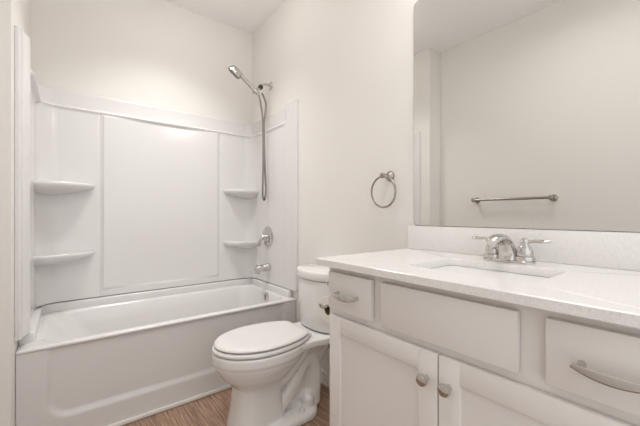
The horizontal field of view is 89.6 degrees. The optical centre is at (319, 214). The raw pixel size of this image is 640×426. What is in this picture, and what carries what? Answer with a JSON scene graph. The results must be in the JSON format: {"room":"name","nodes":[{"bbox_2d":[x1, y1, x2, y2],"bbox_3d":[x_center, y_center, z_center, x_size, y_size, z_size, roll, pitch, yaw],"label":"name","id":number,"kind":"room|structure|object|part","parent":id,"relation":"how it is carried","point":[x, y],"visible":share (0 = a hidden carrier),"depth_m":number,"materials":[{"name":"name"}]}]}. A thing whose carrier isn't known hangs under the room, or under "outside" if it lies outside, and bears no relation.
{"room":"bathroom","nodes":[
{"label":"bathroom","id":0,"kind":"room"},
{"bbox_2d":[0,0,29,425],"bbox_3d":[-0.954,-0.272,0.590,0.405,2.730,3.250,0,0,-38],"label":"wall","id":1,"kind":"structure","parent":0,"point":[12,12],"depth_m":1.32,"materials":[{"name":"white paint"}]},
{"bbox_2d":[30,0,251,123],"bbox_3d":[-1.403,-0.272,2.378,1.900,2.730,0.120,0,0,-38],"label":"wall","id":2,"kind":"structure","parent":0,"point":[155,53],"depth_m":2.37,"materials":[{"name":"white paint"}]},
{"bbox_2d":[15,25,297,340],"bbox_3d":[-0.976,-0.139,2.160,1.493,1.382,0.747,0,0,-38],"label":"tub surround","id":3,"kind":"object","parent":2,"relation":"attached to","point":[113,196],"visible":1,"depth_m":2.31,"materials":[{"name":"white plastic"}]},
{"bbox_3d":[-1.533,-0.139,1.706,0.055,1.382,0.718,0,0,-38],"label":"panel","id":4,"kind":"part","parent":3,"relation":"part of","materials":[{"name":"white plastic"}]},
{"bbox_2d":[34,250,94,265],"bbox_3d":[-1.597,0.277,2.008,0.325,0.078,0.220,0,0,-38],"label":"shelf","id":5,"kind":"object","parent":3,"relation":"attached to","point":[43,257],"depth_m":2.01,"materials":[{"name":"white plastic"}]},
{"bbox_2d":[34,180,94,194],"bbox_3d":[-1.597,-0.160,2.008,0.325,0.078,0.220,0,0,-38],"label":"shelf","id":6,"kind":"object","parent":3,"relation":"attached to","point":[41,187],"depth_m":1.97,"materials":[{"name":"white plastic"}]},
{"bbox_3d":[-1.154,-0.130,2.388,1.487,1.364,0.170,0,0,-38],"label":"panel","id":7,"kind":"part","parent":3,"relation":"part of","materials":[{"name":"white plastic"}]},
{"bbox_2d":[223,241,257,248],"bbox_3d":[-0.678,0.263,2.758,0.285,0.078,0.170,0,0,-38],"label":"shelf","id":8,"kind":"object","parent":3,"relation":"attached to","point":[226,244],"depth_m":2.72,"materials":[{"name":"white plastic"}]},
{"bbox_2d":[223,189,258,198],"bbox_3d":[-0.678,-0.173,2.758,0.285,0.078,0.170,0,0,-38],"label":"shelf","id":9,"kind":"object","parent":3,"relation":"attached to","point":[227,193],"depth_m":2.73,"materials":[{"name":"white plastic"}]},
{"bbox_2d":[253,263,270,273],"bbox_3d":[-0.469,0.428,2.586,0.130,0.082,0.066,0,0,-38],"label":"tub spout","id":10,"kind":"object","parent":3,"relation":"attached to","point":[257,269],"visible":1,"depth_m":2.56,"materials":[{"name":"silver metal"}]},
{"bbox_2d":[258,227,272,246],"bbox_3d":[-0.457,0.178,2.610,0.083,0.164,0.164,0,0,-38],"label":"shower valve","id":11,"kind":"object","parent":3,"relation":"attached to","point":[267,237],"visible":1,"depth_m":2.60,"materials":[{"name":"silver metal"}]},
{"bbox_3d":[-0.470,0.208,2.604,0.058,0.097,0.032,0,0,-30],"label":"lever","id":12,"kind":"part","parent":11,"relation":"part of","materials":[{"name":"silver metal"}]},
{"bbox_3d":[-0.390,-0.139,2.600,0.027,1.382,0.718,0,0,-38],"label":"panel","id":13,"kind":"part","parent":3,"relation":"part of","materials":[{"name":"white plastic"}]},
{"bbox_2d":[107,384,231,425],"bbox_3d":[-0.771,1.082,1.875,1.464,0.022,0.017,0,0,-38],"label":"trim","id":14,"kind":"structure","parent":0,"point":[158,410],"depth_m":1.81,"materials":[{"name":"white wood"}]},
{"bbox_2d":[163,0,285,33],"bbox_3d":[-0.326,-1.687,1.081,2.200,0.100,3.550,0,0,-38],"label":"ceiling","id":15,"kind":"structure","parent":0,"point":[245,15],"depth_m":2.57,"materials":[{"name":"white paint"}]},
{"bbox_2d":[122,384,329,425],"bbox_3d":[-0.326,1.143,1.081,2.200,0.100,3.550,0,0,-38],"label":"floor","id":16,"kind":"structure","parent":0,"point":[211,410],"depth_m":1.76,"materials":[{"name":"brown wood"}]},
{"bbox_2d":[15,278,295,425],"bbox_3d":[-0.983,0.826,2.168,1.492,0.534,0.722,0,0,-38],"label":"bathtub","id":17,"kind":"object","parent":16,"relation":"on","point":[110,359],"visible":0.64,"depth_m":1.81,"materials":[{"name":"white plastic"}]},
{"bbox_3d":[-0.436,0.656,2.570,0.032,0.072,0.072,0,0,-38],"label":"overflow plate","id":18,"kind":"part","parent":17,"relation":"part of","materials":[{"name":"silver metal"}]},
{"bbox_2d":[212,263,329,425],"bbox_3d":[-0.216,0.709,1.773,0.748,0.769,0.400,0,0,-38],"label":"toilet","id":19,"kind":"object","parent":16,"relation":"on","point":[273,369],"visible":0.94,"depth_m":1.65,"materials":[{"name":"white ceramic"}]},
{"bbox_3d":[-0.315,0.661,1.695,0.493,0.018,0.378,0,0,-38],"label":"seat","id":20,"kind":"part","parent":19,"relation":"part of","materials":[{"name":"white plastic"}]},
{"bbox_3d":[-0.313,0.637,1.697,0.480,0.020,0.362,0,0,-38],"label":"lid","id":21,"kind":"part","parent":19,"relation":"part of","materials":[{"name":"white plastic"}]},
{"bbox_3d":[-0.222,0.884,1.768,0.732,0.418,0.384,0,0,-38],"label":"bowl","id":22,"kind":"part","parent":19,"relation":"part of","materials":[{"name":"white ceramic"}]},
{"bbox_3d":[-0.005,0.350,1.938,0.211,0.052,0.400,0,0,-38],"label":"tank lid","id":23,"kind":"part","parent":19,"relation":"part of","materials":[{"name":"white ceramic"}]},
{"bbox_3d":[0.000,0.525,1.942,0.199,0.290,0.382,0,0,-38],"label":"tank","id":24,"kind":"part","parent":19,"relation":"part of","materials":[{"name":"white ceramic"}]},
{"bbox_2d":[329,267,639,425],"bbox_3d":[0.510,0.640,1.001,0.576,0.906,0.931,0,0,-38],"label":"vanity cabinet","id":25,"kind":"object","parent":16,"relation":"on","point":[402,353],"visible":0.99,"depth_m":0.79,"materials":[{"name":"white paint"}]},
{"bbox_2d":[318,280,329,308],"bbox_3d":[0.088,0.307,1.316,0.185,0.147,0.082,0,0,-38],"label":"toilet paper holder","id":26,"kind":"object","parent":25,"relation":"attached to","point":[327,282],"visible":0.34,"depth_m":1.29,"materials":[{"name":"silver metal"}]},
{"bbox_2d":[320,296,329,323],"bbox_3d":[0.070,0.388,1.341,0.100,0.110,0.110,0,0,-38],"label":"toilet paper roll","id":27,"kind":"object","parent":26,"relation":"hanging from","point":[325,313],"visible":0.23,"depth_m":1.33,"materials":[{"name":"white paper"}]},
{"bbox_3d":[0.082,0.285,1.107,0.033,0.021,0.120,0,0,-38],"label":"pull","id":28,"kind":"part","parent":25,"relation":"part of","materials":[{"name":"silver metal"}]},
{"bbox_3d":[0.104,0.277,1.121,0.018,0.134,0.213,0,0,-38],"label":"drawer","id":29,"kind":"part","parent":25,"relation":"part of","materials":[{"name":"white paint"}]},
{"bbox_3d":[0.178,0.671,1.026,0.018,0.608,0.442,0,0,-38],"label":"door","id":30,"kind":"part","parent":25,"relation":"part of","materials":[{"name":"white paint"}]},
{"bbox_3d":[0.276,0.440,0.860,0.032,0.034,0.034,0,0,-38],"label":"knob","id":31,"kind":"part","parent":25,"relation":"part of","materials":[{"name":"silver metal"}]},
{"bbox_3d":[0.316,0.440,0.810,0.032,0.034,0.034,0,0,-38],"label":"knob","id":32,"kind":"part","parent":25,"relation":"part of","materials":[{"name":"silver metal"}]},
{"bbox_2d":[316,226,639,328],"bbox_3d":[0.511,0.120,1.004,0.572,0.134,0.978,0,0,-38],"label":"countertop","id":33,"kind":"structure","parent":25,"relation":"on","point":[594,275],"depth_m":0.97,"materials":[{"name":"white stone"}]},
{"bbox_2d":[430,265,549,282],"bbox_3d":[0.495,0.262,0.983,0.312,0.148,0.400,0,0,-38],"label":"sink basin","id":34,"kind":"object","parent":33,"relation":"in","point":[503,275],"visible":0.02,"depth_m":1.03,"materials":[{"name":"white ceramic"}]},
{"bbox_2d":[472,234,550,264],"bbox_3d":[0.642,0.113,1.119,0.197,0.099,0.196,0,0,3],"label":"faucet","id":35,"kind":"object","parent":33,"relation":"on","point":[499,247],"visible":1,"depth_m":1.07,"materials":[{"name":"silver metal"}]},
{"bbox_3d":[0.600,0.090,1.189,0.025,0.018,0.074,0,0,-38],"label":"lever","id":36,"kind":"part","parent":35,"relation":"part of","materials":[{"name":"silver metal"}]},
{"bbox_3d":[0.622,0.116,1.159,0.061,0.074,0.061,0,0,-38],"label":"handle","id":37,"kind":"part","parent":35,"relation":"part of","materials":[{"name":"silver metal"}]},
{"bbox_3d":[0.613,0.109,1.087,0.168,0.092,0.066,0,0,-38],"label":"spout","id":38,"kind":"part","parent":35,"relation":"part of","materials":[{"name":"silver metal"}]},
{"bbox_3d":[0.652,0.157,1.118,0.062,0.010,0.166,0,0,-38],"label":"plate","id":39,"kind":"part","parent":35,"relation":"part of","materials":[{"name":"silver metal"}]},
{"bbox_3d":[0.686,0.116,1.078,0.061,0.074,0.061,0,0,-38],"label":"handle","id":40,"kind":"part","parent":35,"relation":"part of","materials":[{"name":"silver metal"}]},
{"bbox_3d":[0.709,0.090,1.049,0.025,0.018,0.074,0,0,-38],"label":"lever","id":41,"kind":"part","parent":35,"relation":"part of","materials":[{"name":"silver metal"}]},
{"bbox_3d":[0.455,0.671,0.673,0.018,0.608,0.446,0,0,-38],"label":"door","id":42,"kind":"part","parent":25,"relation":"part of","materials":[{"name":"white paint"}]},
{"bbox_3d":[0.531,0.277,0.576,0.018,0.134,0.214,0,0,-38],"label":"drawer","id":43,"kind":"part","parent":25,"relation":"part of","materials":[{"name":"white paint"}]},
{"bbox_3d":[0.510,0.285,0.559,0.033,0.021,0.120,0,0,-38],"label":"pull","id":44,"kind":"part","parent":25,"relation":"part of","materials":[{"name":"silver metal"}]},
{"bbox_2d":[228,65,266,200],"bbox_3d":[-0.564,-0.622,2.522,0.330,1.022,0.110,0,0,-38],"label":"shower","id":45,"kind":"object","parent":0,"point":[233,69],"visible":1,"depth_m":2.59,"materials":[{"name":"silver metal"}]},
{"bbox_3d":[-0.555,-1.021,2.518,0.187,0.152,0.052,0,0,-38],"label":"handle","id":46,"kind":"part","parent":45,"relation":"part of","materials":[{"name":"silver metal"}]},
{"bbox_2d":[252,0,639,373],"bbox_3d":[0.430,-0.272,1.673,0.120,2.730,3.490,0,0,-38],"label":"wall","id":47,"kind":"structure","parent":0,"point":[348,65],"depth_m":1.93,"materials":[{"name":"white paint"}]},
{"bbox_2d":[252,82,272,93],"bbox_3d":[-0.467,-1.021,2.588,0.165,0.134,0.068,0,0,-38],"label":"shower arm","id":48,"kind":"object","parent":47,"relation":"attached to","point":[270,85],"visible":0.99,"depth_m":2.59,"materials":[{"name":"silver metal"}]},
{"bbox_2d":[321,369,329,389],"bbox_3d":[0.137,1.051,1.929,0.026,0.084,0.981,0,0,-38],"label":"baseboard","id":49,"kind":"structure","parent":47,"relation":"attached to","point":[325,376],"depth_m":2.05,"materials":[{"name":"white paint"}]},
{"bbox_2d":[371,171,396,207],"bbox_3d":[0.335,-0.129,1.640,0.070,0.193,0.166,0,0,-38],"label":"towel ring","id":50,"kind":"object","parent":47,"relation":"attached to","point":[389,176],"visible":1,"depth_m":1.64,"materials":[{"name":"silver metal"}]},
{"bbox_2d":[408,226,639,270],"bbox_3d":[0.730,0.107,1.174,0.019,0.110,0.976,0,0,-38],"label":"backsplash","id":51,"kind":"structure","parent":47,"relation":"attached to","point":[613,250],"depth_m":1.08,"materials":[{"name":"white stone"}]},
{"bbox_2d":[414,0,639,231],"bbox_3d":[0.743,-0.480,1.171,0.005,1.062,0.950,0,0,-38],"label":"wall mirror","id":52,"kind":"object","parent":47,"relation":"attached to","point":[527,112],"visible":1,"depth_m":1.16,"materials":[{"name":"clear glass"}]}
]}

